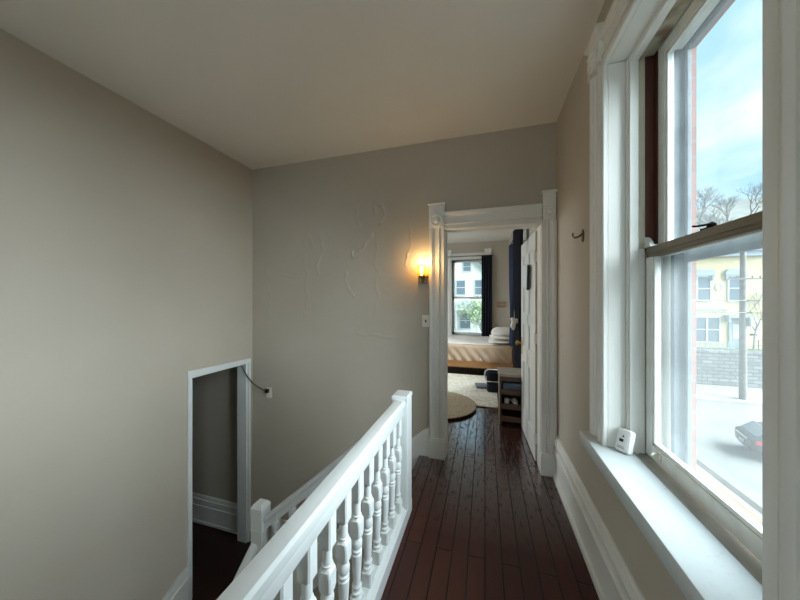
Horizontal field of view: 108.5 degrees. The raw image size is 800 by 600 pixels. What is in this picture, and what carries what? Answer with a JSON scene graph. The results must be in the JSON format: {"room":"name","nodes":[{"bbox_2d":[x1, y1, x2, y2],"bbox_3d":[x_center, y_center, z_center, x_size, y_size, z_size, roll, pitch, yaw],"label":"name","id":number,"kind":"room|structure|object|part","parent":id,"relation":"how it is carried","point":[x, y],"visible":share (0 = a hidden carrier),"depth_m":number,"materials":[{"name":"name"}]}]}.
{"room":"upstairs hallway","nodes":[
{"label":"upstairs hallway","id":0,"kind":"room"},
{"bbox_2d":[0,29,251,599],"bbox_3d":[-2.498,1.538,0.784,0.115,6.065,5.290,0,0,16],"label":"wall","id":1,"kind":"structure","parent":0,"point":[126,236],"depth_m":2.01,"materials":[{"name":"beige paint"}]},
{"bbox_2d":[162,567,188,599],"bbox_3d":[-2.166,3.368,1.645,0.034,1.965,1.930,0,0,16],"label":"baseboard","id":2,"kind":"structure","parent":1,"relation":"attached to","point":[178,590],"depth_m":2.50,"materials":[{"name":"white paint"}]},
{"bbox_2d":[187,358,250,599],"bbox_3d":[-1.858,1.679,2.937,0.144,2.082,0.722,0,0,16],"label":"trim","id":3,"kind":"structure","parent":1,"relation":"attached to","point":[243,383],"depth_m":3.23,"materials":[{"name":"white paint"}]},
{"bbox_2d":[192,522,250,599],"bbox_3d":[-2.417,2.820,2.533,2.330,0.200,1.890,0,0,16],"label":"floor","id":4,"kind":"structure","parent":0,"point":[213,549],"depth_m":3.10,"materials":[{"name":"red paint"}]},
{"bbox_2d":[195,509,388,599],"bbox_3d":[-1.105,2.854,1.675,2.008,3.016,2.748,0,0,16],"label":"staircase","id":5,"kind":"structure","parent":4,"relation":"on","point":[226,577],"depth_m":2.66,"materials":[{"name":"red paint"}]},
{"bbox_2d":[233,441,361,580],"bbox_3d":[-0.852,2.347,1.404,1.233,3.134,1.811,0,0,16],"label":"balustrade","id":6,"kind":"object","parent":5,"relation":"on","point":[263,517],"visible":0.25,"depth_m":2.30,"materials":[{"name":"white paint"}]},
{"bbox_3d":[-1.424,2.708,1.518,0.068,1.476,1.705,0,0,16],"label":"handrail","id":7,"kind":"part","parent":6,"relation":"part of","materials":[{"name":"white paint"}]},
{"bbox_3d":[-1.149,2.192,2.377,0.112,1.056,0.112,0,0,16],"label":"newel post","id":8,"kind":"part","parent":6,"relation":"part of","materials":[{"name":"white paint"}]},
{"bbox_3d":[-0.558,1.326,2.203,1.122,1.092,0.068,0,0,16],"label":"handrail","id":9,"kind":"part","parent":6,"relation":"part of","materials":[{"name":"white paint"}]},
{"bbox_2d":[0,0,604,169],"bbox_3d":[-0.939,-1.570,0.324,3.135,0.150,5.290,0,0,16],"label":"ceiling","id":10,"kind":"structure","parent":0,"point":[261,83],"depth_m":1.80,"materials":[{"name":"paint"}]},
{"bbox_2d":[313,541,372,599],"bbox_3d":[-0.577,3.070,2.215,1.160,3.000,0.018,0,0,16],"label":"wall","id":11,"kind":"structure","parent":0,"point":[317,594],"depth_m":2.17,"materials":[{"name":"beige paint"}]},
{"bbox_2d":[192,122,555,519],"bbox_3d":[-0.988,1.538,3.163,4.835,6.065,0.151,0,0,16],"label":"wall","id":12,"kind":"structure","parent":0,"point":[340,244],"depth_m":3.00,"materials":[{"name":"beige paint"}]},
{"bbox_2d":[241,366,268,392],"bbox_3d":[-1.625,0.879,3.221,0.317,0.312,0.039,0,0,1],"label":"power cable","id":13,"kind":"object","parent":12,"relation":"attached to","point":[265,390],"visible":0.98,"depth_m":3.20,"materials":[{"name":"black plastic"}]},
{"bbox_2d":[266,387,271,397],"bbox_3d":[-1.470,1.040,3.234,0.072,0.116,0.008,0,0,16],"label":"wall outlet","id":14,"kind":"object","parent":12,"relation":"attached to","point":[268,395],"visible":0.98,"depth_m":3.23,"materials":[{"name":"beige plastic"}]},
{"bbox_2d":[271,428,428,540],"bbox_3d":[-0.710,1.958,2.997,2.059,1.524,0.034,0,0,16],"label":"baseboard","id":15,"kind":"structure","parent":12,"relation":"attached to","point":[420,442],"depth_m":2.73,"materials":[{"name":"white paint"}]},
{"bbox_2d":[418,266,427,283],"bbox_3d":[0.205,-0.237,2.679,0.090,0.175,0.124,0,0,16],"label":"wall sconce","id":16,"kind":"object","parent":12,"relation":"attached to","point":[422,279],"visible":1,"depth_m":2.71,"materials":[{"name":"brown metal"}]},
{"bbox_3d":[0.219,-0.193,2.728,0.090,0.085,0.021,0,0,16],"label":"plate","id":17,"kind":"part","parent":16,"relation":"part of","materials":[{"name":"brown metal"}]},
{"bbox_2d":[422,315,428,326],"bbox_3d":[0.243,0.199,2.722,0.068,0.112,0.020,0,0,16],"label":"light switch","id":18,"kind":"object","parent":12,"relation":"attached to","point":[425,318],"visible":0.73,"depth_m":2.73,"materials":[{"name":"beige plastic"}]},
{"bbox_2d":[428,189,557,476],"bbox_3d":[0.804,0.278,2.615,1.085,2.385,0.201,0,0,16],"label":"trim","id":19,"kind":"structure","parent":12,"relation":"attached to","point":[542,216],"depth_m":2.53,"materials":[{"name":"white paint"}]},
{"bbox_2d":[515,231,536,460],"bbox_3d":[1.292,0.416,2.957,0.107,2.083,0.755,0,0,14],"label":"door","id":20,"kind":"structure","parent":12,"relation":"in","point":[528,342],"depth_m":2.87,"materials":[{"name":"white paint"}]},
{"bbox_3d":[1.351,0.515,3.275,0.069,0.190,0.054,0,0,14],"label":"knob","id":21,"kind":"part","parent":20,"relation":"part of","materials":[{"name":"gold metal"}]},
{"bbox_2d":[521,264,529,289],"bbox_3d":[1.307,-0.246,3.009,0.023,0.297,0.380,0,0,14],"label":"board","id":22,"kind":"object","parent":20,"relation":"attached to","point":[525,268],"visible":1,"depth_m":2.94,"materials":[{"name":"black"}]},
{"bbox_2d":[448,240,508,328],"bbox_3d":[0.532,2.638,8.028,4.675,8.665,0.300,0,0,16],"label":"wall","id":23,"kind":"structure","parent":0,"point":[500,249],"depth_m":7.30,"materials":[{"name":"beige paint"}]},
{"bbox_2d":[448,248,491,336],"bbox_3d":[1.794,-0.180,7.608,1.225,2.260,0.390,0,0,16],"label":"window","id":24,"kind":"structure","parent":23,"relation":"in","point":[472,257],"depth_m":7.61,"materials":[{"name":"white paint"}]},
{"bbox_3d":[1.812,-0.550,7.668,0.825,1.000,0.035,0,0,16],"label":"sash","id":25,"kind":"part","parent":24,"relation":"part of","materials":[{"name":"glass"}]},
{"bbox_3d":[1.798,0.420,7.620,0.825,1.000,0.035,0,0,16],"label":"sash","id":26,"kind":"part","parent":24,"relation":"part of","materials":[{"name":"paint"}]},
{"bbox_3d":[1.759,-1.130,7.463,1.250,0.018,0.089,0,0,16],"label":"curtain rod","id":27,"kind":"object","parent":23,"relation":"attached to","visible":0},
{"bbox_2d":[482,255,491,336],"bbox_3d":[2.200,-0.080,7.296,0.260,2.100,0.052,0,0,16],"label":"curtain","id":28,"kind":"object","parent":27,"relation":"hanging from","point":[486,260],"visible":0.94,"depth_m":7.29,"materials":[{"name":"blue fabric"}]},
{"bbox_2d":[448,230,512,243],"bbox_3d":[-0.056,-1.570,5.506,4.375,0.150,4.870,0,0,16],"label":"ceiling","id":29,"kind":"structure","parent":0,"point":[500,235],"depth_m":6.78,"materials":[{"name":"paint"}]},
{"bbox_2d":[381,366,598,599],"bbox_3d":[-0.825,1.595,2.902,4.375,0.250,10.300,0,0,16],"label":"floor","id":30,"kind":"structure","parent":0,"point":[479,527],"depth_m":1.85,"materials":[{"name":"brown wood"}]},
{"bbox_2d":[217,390,411,599],"bbox_3d":[-0.352,1.203,0.730,0.111,1.134,2.729,0,0,16],"label":"balustrade","id":31,"kind":"object","parent":30,"relation":"on","point":[382,458],"visible":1,"depth_m":1.22,"materials":[{"name":"white paint"}]},
{"bbox_3d":[-0.344,1.570,0.758,0.110,0.400,2.660,0,0,16],"label":"shoe rail","id":32,"kind":"part","parent":31,"relation":"part of","materials":[{"name":"white paint"}]},
{"bbox_3d":[0.015,1.053,1.974,0.110,0.834,0.134,0,0,16],"label":"newel post","id":33,"kind":"part","parent":31,"relation":"part of","materials":[{"name":"white paint"}]},
{"bbox_2d":[448,373,497,407],"bbox_3d":[0.526,1.459,4.986,2.201,0.020,1.675,0,0,16],"label":"shag rug","id":34,"kind":"object","parent":30,"relation":"on","point":[464,384],"visible":0.17,"depth_m":4.66,"materials":[{"name":"beige carpet"}]},
{"bbox_2d":[448,391,475,418],"bbox_3d":[0.505,1.442,4.042,1.100,0.012,1.100,0,0,16],"label":"round rug","id":35,"kind":"object","parent":34,"relation":"on","point":[459,405],"visible":0.43,"depth_m":3.92,"materials":[{"name":"beige wicker"}]},
{"bbox_2d":[475,383,486,388],"bbox_3d":[1.363,1.437,4.832,0.180,0.022,0.260,0,0,8],"label":"pad","id":36,"kind":"object","parent":34,"relation":"on","point":[478,385],"visible":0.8,"depth_m":4.80,"materials":[{"name":"grey"}]},
{"bbox_2d":[484,369,497,392],"bbox_3d":[1.482,1.266,4.629,0.248,0.365,0.272,0,0,16],"label":"fabric bin","id":37,"kind":"object","parent":34,"relation":"on","point":[491,375],"visible":0.77,"depth_m":4.51,"materials":[{"name":"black fabric"}]},
{"bbox_3d":[1.450,1.185,4.521,0.248,0.202,0.047,0,0,16],"label":"handle","id":38,"kind":"part","parent":37,"relation":"part of","materials":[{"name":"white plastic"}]},
{"bbox_2d":[448,336,512,368],"bbox_3d":[1.356,1.070,6.377,2.070,0.800,1.480,0,0,16],"label":"bed","id":39,"kind":"object","parent":30,"relation":"on","point":[463,351],"visible":0.51,"depth_m":5.61,"materials":[{"name":"beige fabric"}]},
{"bbox_2d":[448,343,511,362],"bbox_3d":[1.161,1.038,5.738,1.995,0.318,0.130,0,0,16],"label":"blanket","id":40,"kind":"object","parent":39,"relation":"on","point":[457,352],"depth_m":5.59,"materials":[{"name":"beige fabric"}]},
{"bbox_3d":[1.356,0.993,6.377,2.070,0.645,1.480,0,0,16],"label":"frame","id":41,"kind":"part","parent":39,"relation":"part of","materials":[{"name":"brown wood"}]},
{"bbox_2d":[489,338,508,343],"bbox_3d":[2.053,0.825,5.827,0.500,0.092,0.620,0,0,16],"label":"pillow","id":42,"kind":"object","parent":39,"relation":"on","point":[491,340],"visible":0.47,"depth_m":5.60,"materials":[{"name":"white fabric"}]},
{"bbox_2d":[489,334,508,339],"bbox_3d":[2.069,0.748,5.843,0.480,0.092,0.620,0,0,14],"label":"pillow","id":43,"kind":"object","parent":42,"relation":"on","point":[491,335],"visible":0.44,"depth_m":5.60,"materials":[{"name":"white fabric"}]},
{"bbox_2d":[491,327,509,336],"bbox_3d":[2.092,0.655,5.868,0.440,0.191,0.559,0,0,20],"label":"pillow","id":44,"kind":"object","parent":43,"relation":"on","point":[497,331],"visible":0.61,"depth_m":5.67,"materials":[{"name":"white fabric"}]},
{"bbox_2d":[497,367,520,423],"bbox_3d":[1.365,1.170,3.533,0.313,0.600,0.370,0,0,16],"label":"shelf unit","id":45,"kind":"object","parent":30,"relation":"on","point":[510,412],"visible":0.62,"depth_m":3.41,"materials":[{"name":"brown wood"}]},
{"bbox_2d":[504,397,509,403],"bbox_3d":[1.312,1.217,3.535,0.074,0.074,0.245,0,0,22],"label":"shoe","id":46,"kind":"object","parent":45,"relation":"on","point":[506,399],"visible":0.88,"depth_m":3.46,"materials":[{"name":"white fabric"}]},
{"bbox_3d":[1.369,1.083,3.534,0.251,0.065,0.343,0,0,16],"label":"shelf","id":47,"kind":"part","parent":45,"relation":"part of","materials":[{"name":"brown wood"}]},
{"bbox_3d":[1.369,1.252,3.534,0.251,0.065,0.343,0,0,16],"label":"shelf","id":48,"kind":"part","parent":45,"relation":"part of","materials":[{"name":"brown wood"}]},
{"bbox_3d":[1.369,1.403,3.534,0.251,0.065,0.343,0,0,16],"label":"shelf","id":49,"kind":"part","parent":45,"relation":"part of","materials":[{"name":"brown wood"}]},
{"bbox_2d":[502,381,520,389],"bbox_3d":[1.370,1.036,3.529,0.226,0.097,0.281,0,0,16],"label":"storage box","id":50,"kind":"object","parent":45,"relation":"on","point":[505,384],"visible":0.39,"depth_m":3.41,"materials":[{"name":"blue plastic"}]},
{"bbox_3d":[1.370,0.993,3.529,0.226,0.012,0.281,0,0,16],"label":"lid","id":51,"kind":"part","parent":50,"relation":"part of","materials":[{"name":"blue plastic"}]},
{"bbox_2d":[510,398,517,403],"bbox_3d":[1.387,1.217,3.502,0.074,0.074,0.245,0,0,11],"label":"shoe","id":52,"kind":"object","parent":45,"relation":"on","point":[513,400],"visible":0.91,"depth_m":3.43,"materials":[{"name":"white fabric"}]},
{"bbox_2d":[509,0,734,599],"bbox_3d":[1.431,2.438,2.262,0.315,9.065,10.750,0,0,16],"label":"wall","id":53,"kind":"structure","parent":0,"point":[651,576],"depth_m":1.68,"materials":[{"name":"beige paint"}]},
{"bbox_2d":[572,230,583,241],"bbox_3d":[1.087,-0.392,1.764,0.062,0.076,0.040,0,0,16],"label":"wall hook","id":54,"kind":"object","parent":53,"relation":"attached to","point":[582,231],"visible":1,"depth_m":1.76,"materials":[{"name":"brown metal"}]},
{"bbox_2d":[553,435,644,599],"bbox_3d":[0.543,1.295,-0.129,0.036,0.350,5.260,0,0,16],"label":"baseboard","id":55,"kind":"structure","parent":53,"relation":"attached to","point":[612,579],"depth_m":1.54,"materials":[{"name":"white paint"}]},
{"bbox_2d":[579,0,799,599],"bbox_3d":[1.227,-0.237,1.372,0.583,2.255,2.344,0,0,16],"label":"window","id":56,"kind":"structure","parent":53,"relation":"in","point":[714,541],"depth_m":1.15,"materials":[{"name":"white paint"}]},
{"bbox_2d":[615,427,635,454],"bbox_3d":[1.056,0.662,1.352,0.056,0.106,0.063,0,0,-22],"label":"fire alarm","id":57,"kind":"object","parent":56,"relation":"on","point":[625,440],"visible":1,"depth_m":1.34,"materials":[{"name":"white plastic"}]},
{"bbox_3d":[1.045,0.748,0.956,0.136,0.064,0.844,0,0,16],"label":"sub sill","id":58,"kind":"part","parent":56,"relation":"part of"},
{"bbox_3d":[1.050,0.259,0.955,0.034,0.908,0.802,0,0,16],"label":"sash","id":59,"kind":"part","parent":56,"relation":"part of","materials":[{"name":"paint"}]},
{"bbox_3d":[1.050,-0.218,0.955,0.038,0.048,0.802,0,0,16],"label":"meeting rail","id":60,"kind":"part","parent":56,"relation":"part of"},
{"bbox_2d":[692,221,717,230],"bbox_3d":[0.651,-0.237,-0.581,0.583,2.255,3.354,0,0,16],"label":"window latch","id":61,"kind":"object","parent":56,"relation":"attached to","point":[711,224],"depth_m":0.98,"materials":[{"name":"black metal"}]},
{"bbox_3d":[1.091,-0.672,0.943,0.033,0.948,0.792,0,0,16],"label":"sash","id":62,"kind":"part","parent":56,"relation":"part of","materials":[{"name":"paint"}]},
{"bbox_3d":[1.148,-0.180,0.913,0.018,1.860,0.729,0,0,16],"label":"storm frame","id":63,"kind":"part","parent":56,"relation":"part of","materials":[{"name":"paint"}]},
{"bbox_3d":[1.173,0.790,0.918,0.130,0.080,0.884,0,0,16],"label":"sill","id":64,"kind":"part","parent":56,"relation":"part of","materials":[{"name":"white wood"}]},
{"bbox_3d":[1.919,-1.045,4.698,0.126,0.040,1.862,0,0,16],"label":"curtain rod","id":65,"kind":"object","parent":53,"relation":"attached to","visible":0},
{"bbox_2d":[509,244,513,346],"bbox_3d":[2.085,-0.090,5.369,0.068,1.880,0.243,0,0,6],"label":"curtain","id":66,"kind":"object","parent":65,"relation":"hanging from","point":[511,332],"visible":0.75,"depth_m":5.31,"materials":[{"name":"blue fabric"}]},
{"bbox_2d":[513,229,522,367],"bbox_3d":[1.699,0.170,4.149,0.068,2.400,0.404,0,0,8],"label":"curtain","id":67,"kind":"object","parent":65,"relation":"hanging from","point":[517,233],"visible":0.66,"depth_m":4.05,"materials":[{"name":"blue fabric"}]},
{"bbox_2d":[510,317,517,329],"bbox_3d":[1.667,0.334,4.110,0.128,0.178,0.248,0,0,41],"label":"tie","id":68,"kind":"object","parent":67,"relation":"attached to","point":[514,321],"visible":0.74,"depth_m":4.05,"materials":[{"name":"white fabric"}]},
{"bbox_3d":[-2.823,1.495,2.580,1.525,2.450,2.030,0,0,16],"label":"wall","id":69,"kind":"structure","parent":0,"visible":0},
{"bbox_2d":[192,492,236,533],"bbox_3d":[-2.473,2.540,3.516,1.385,0.330,0.036,0,0,16],"label":"baseboard","id":70,"kind":"structure","parent":69,"relation":"attached to","point":[209,511],"depth_m":3.44,"materials":[{"name":"white paint"}]},
{"label":"outside","id":71,"kind":"structure","parent":0,"visible":0},
{"bbox_2d":[697,197,761,231],"bbox_3d":[41.544,-12.410,70.108,220.000,32.961,70.000,0,0,16],"label":"ground","id":72,"kind":"structure","parent":71,"point":[742,208],"depth_m":63.26,"materials":[{"name":"white snow"}]},
{"bbox_2d":[697,186,723,224],"bbox_3d":[58.149,-17.536,55.471,5.440,8.421,4.710,0,0,-8],"label":"bare tree","id":73,"kind":"object","parent":72,"relation":"on","point":[707,190],"visible":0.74,"depth_m":54.81,"materials":[{"name":"grey plant"}]},
{"bbox_2d":[697,205,737,230],"bbox_3d":[50.296,-11.051,46.948,6.926,8.346,4.996,0,0,-18],"label":"bare tree","id":74,"kind":"object","parent":72,"relation":"on","point":[710,218],"visible":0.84,"depth_m":46.39,"materials":[{"name":"grey plant"}]},
{"bbox_2d":[707,194,741,221],"bbox_3d":[62.010,-16.863,55.171,4.226,7.059,5.857,0,0,11],"label":"bare tree","id":75,"kind":"object","parent":72,"relation":"on","point":[731,199],"visible":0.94,"depth_m":54.62,"materials":[{"name":"grey plant"}]},
{"bbox_2d":[737,182,761,214],"bbox_3d":[64.158,-17.548,51.522,5.632,8.455,3.998,0,0,15],"label":"bare tree","id":76,"kind":"object","parent":72,"relation":"on","point":[760,186],"visible":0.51,"depth_m":52.05,"materials":[{"name":"grey plant"}]},
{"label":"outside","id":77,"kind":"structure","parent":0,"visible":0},
{"bbox_2d":[697,347,761,350],"bbox_3d":[20.616,5.645,34.526,160.000,3.250,18.100,0,0,16],"label":"ground","id":78,"kind":"structure","parent":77,"point":[697,347],"depth_m":23.50,"materials":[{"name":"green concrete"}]},
{"bbox_2d":[455,262,481,332],"bbox_3d":[8.754,-0.915,36.724,8.200,9.870,11.200,0,0,16],"label":"gabled house","id":79,"kind":"structure","parent":78,"relation":"on","point":[468,275],"depth_m":33.09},
{"bbox_3d":[7.035,-1.430,33.374,0.950,1.600,0.040,0,0,16],"label":"pane","id":80,"kind":"part","parent":79,"relation":"part of","materials":[{"name":"clear glass"}]},
{"bbox_3d":[7.514,2.370,33.232,1.100,1.800,0.040,0,0,16],"label":"pane","id":81,"kind":"part","parent":79,"relation":"part of","materials":[{"name":"clear glass"}]},
{"bbox_3d":[7.706,-3.830,33.175,0.800,1.000,0.040,0,0,16],"label":"pane","id":82,"kind":"part","parent":79,"relation":"part of","materials":[{"name":"clear glass"}]},
{"bbox_3d":[9.049,-1.430,32.779,0.950,1.600,0.040,0,0,16],"label":"pane","id":83,"kind":"part","parent":79,"relation":"part of","materials":[{"name":"clear glass"}]},
{"bbox_2d":[697,342,735,349],"bbox_3d":[24.749,3.745,23.975,4.900,0.550,0.060,0,0,16],"label":"picket fence","id":84,"kind":"object","parent":78,"relation":"on","point":[711,347],"visible":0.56,"depth_m":23.60,"materials":[{"name":"white wood"}]},
{"bbox_2d":[697,249,761,348],"bbox_3d":[32.341,-0.130,27.443,20.500,8.300,10.050,0,0,16],"label":"house","id":85,"kind":"structure","parent":78,"relation":"on","point":[713,285],"depth_m":24.24,"materials":[{"name":"paint"}]},
{"bbox_3d":[25.991,-0.980,24.651,0.850,1.950,0.040,0,0,16],"label":"pane","id":86,"kind":"part","parent":85,"relation":"part of","materials":[{"name":"clear glass"}]},
{"bbox_2d":[697,270,715,280],"bbox_3d":[25.968,-2.115,24.574,1.410,0.920,0.200,0,0,16],"label":"hood","id":87,"kind":"object","parent":85,"relation":"attached to","point":[702,275],"depth_m":24.51,"materials":[{"name":"white"}]},
{"bbox_3d":[26.183,2.520,24.594,1.650,2.050,0.040,0,0,16],"label":"pane","id":88,"kind":"part","parent":85,"relation":"part of","materials":[{"name":"clear glass"}]},
{"bbox_3d":[28.005,-0.980,24.057,0.850,1.950,0.040,0,0,16],"label":"pane","id":89,"kind":"part","parent":85,"relation":"part of","materials":[{"name":"clear glass"}]},
{"bbox_2d":[724,269,747,279],"bbox_3d":[27.982,-2.115,23.980,1.410,0.920,0.200,0,0,16],"label":"hood","id":90,"kind":"object","parent":85,"relation":"attached to","point":[733,273],"depth_m":24.00,"materials":[{"name":"white"}]},
{"bbox_3d":[28.074,2.620,23.989,0.550,1.200,0.030,0,0,16],"label":"pane","id":91,"kind":"part","parent":85,"relation":"part of","materials":[{"name":"grey"}]},
{"bbox_3d":[32.348,-3.955,27.467,20.500,0.650,10.000,0,0,16],"label":"cornice","id":92,"kind":"part","parent":85,"relation":"part of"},
{"bbox_2d":[733,290,761,349],"bbox_3d":[28.868,1.452,23.164,3.622,5.168,4.008,0,0,16],"label":"bare tree","id":93,"kind":"object","parent":78,"relation":"on","point":[756,323],"visible":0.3,"depth_m":23.23,"materials":[{"name":"grey plant"}]},
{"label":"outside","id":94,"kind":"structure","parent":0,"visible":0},
{"bbox_2d":[697,300,745,301],"bbox_3d":[10.546,-0.330,23.371,27.003,1.048,0.056,0,0,16],"label":"power line","id":95,"kind":"object","parent":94,"point":[718,300],"visible":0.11,"depth_m":19.78,"materials":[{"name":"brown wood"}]},
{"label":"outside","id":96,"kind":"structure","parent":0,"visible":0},
{"bbox_2d":[460,307,745,312],"bbox_3d":[10.546,0.480,23.371,27.003,1.069,0.056,0,0,16],"label":"power line","id":97,"kind":"object","parent":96,"point":[460,307],"visible":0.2,"depth_m":19.92,"materials":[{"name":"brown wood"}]},
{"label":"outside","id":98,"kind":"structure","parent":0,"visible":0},
{"bbox_2d":[697,384,761,405],"bbox_3d":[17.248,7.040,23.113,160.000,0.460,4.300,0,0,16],"label":"ground","id":99,"kind":"structure","parent":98,"point":[707,393],"depth_m":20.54,"materials":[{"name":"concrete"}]},
{"bbox_2d":[456,293,481,331],"bbox_3d":[8.248,3.088,26.642,6.860,7.492,5.518,0,0,16],"label":"leafy tree","id":100,"kind":"object","parent":99,"relation":"on","point":[476,312],"visible":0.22,"depth_m":25.59,"materials":[{"name":"green plant"}]},
{"bbox_2d":[697,349,761,387],"bbox_3d":[17.951,5.510,25.496,160.000,2.920,0.830,0,0,16],"label":"wall","id":101,"kind":"structure","parent":99,"relation":"on","point":[714,367],"depth_m":22.83,"materials":[{"name":"grey brick"}]},
{"bbox_2d":[727,252,761,399],"bbox_3d":[23.554,1.700,19.750,1.800,10.220,0.471,0,0,16],"label":"utility pole","id":102,"kind":"object","parent":99,"relation":"on","point":[744,321],"visible":0.9,"depth_m":19.67,"materials":[{"name":"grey wood"}]},
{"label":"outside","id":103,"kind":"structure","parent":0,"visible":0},
{"bbox_2d":[697,401,761,506],"bbox_3d":[4.623,7.120,-19.663,160.000,0.300,84.900,0,0,16],"label":"ground","id":104,"kind":"structure","parent":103,"point":[718,448],"depth_m":13.61,"materials":[{"name":"white snow"}]},
{"bbox_2d":[735,421,761,453],"bbox_3d":[17.491,6.216,12.149,4.262,1.501,1.880,0,0,30],"label":"car","id":105,"kind":"object","parent":104,"relation":"on","point":[749,434],"visible":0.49,"depth_m":12.88,"materials":[{"name":"grey paint"}]},
{"bbox_3d":[17.093,5.780,12.383,2.910,0.400,1.740,0,0,30],"label":"glass","id":106,"kind":"part","parent":105,"relation":"part of","materials":[{"name":"grey"}]}
]}

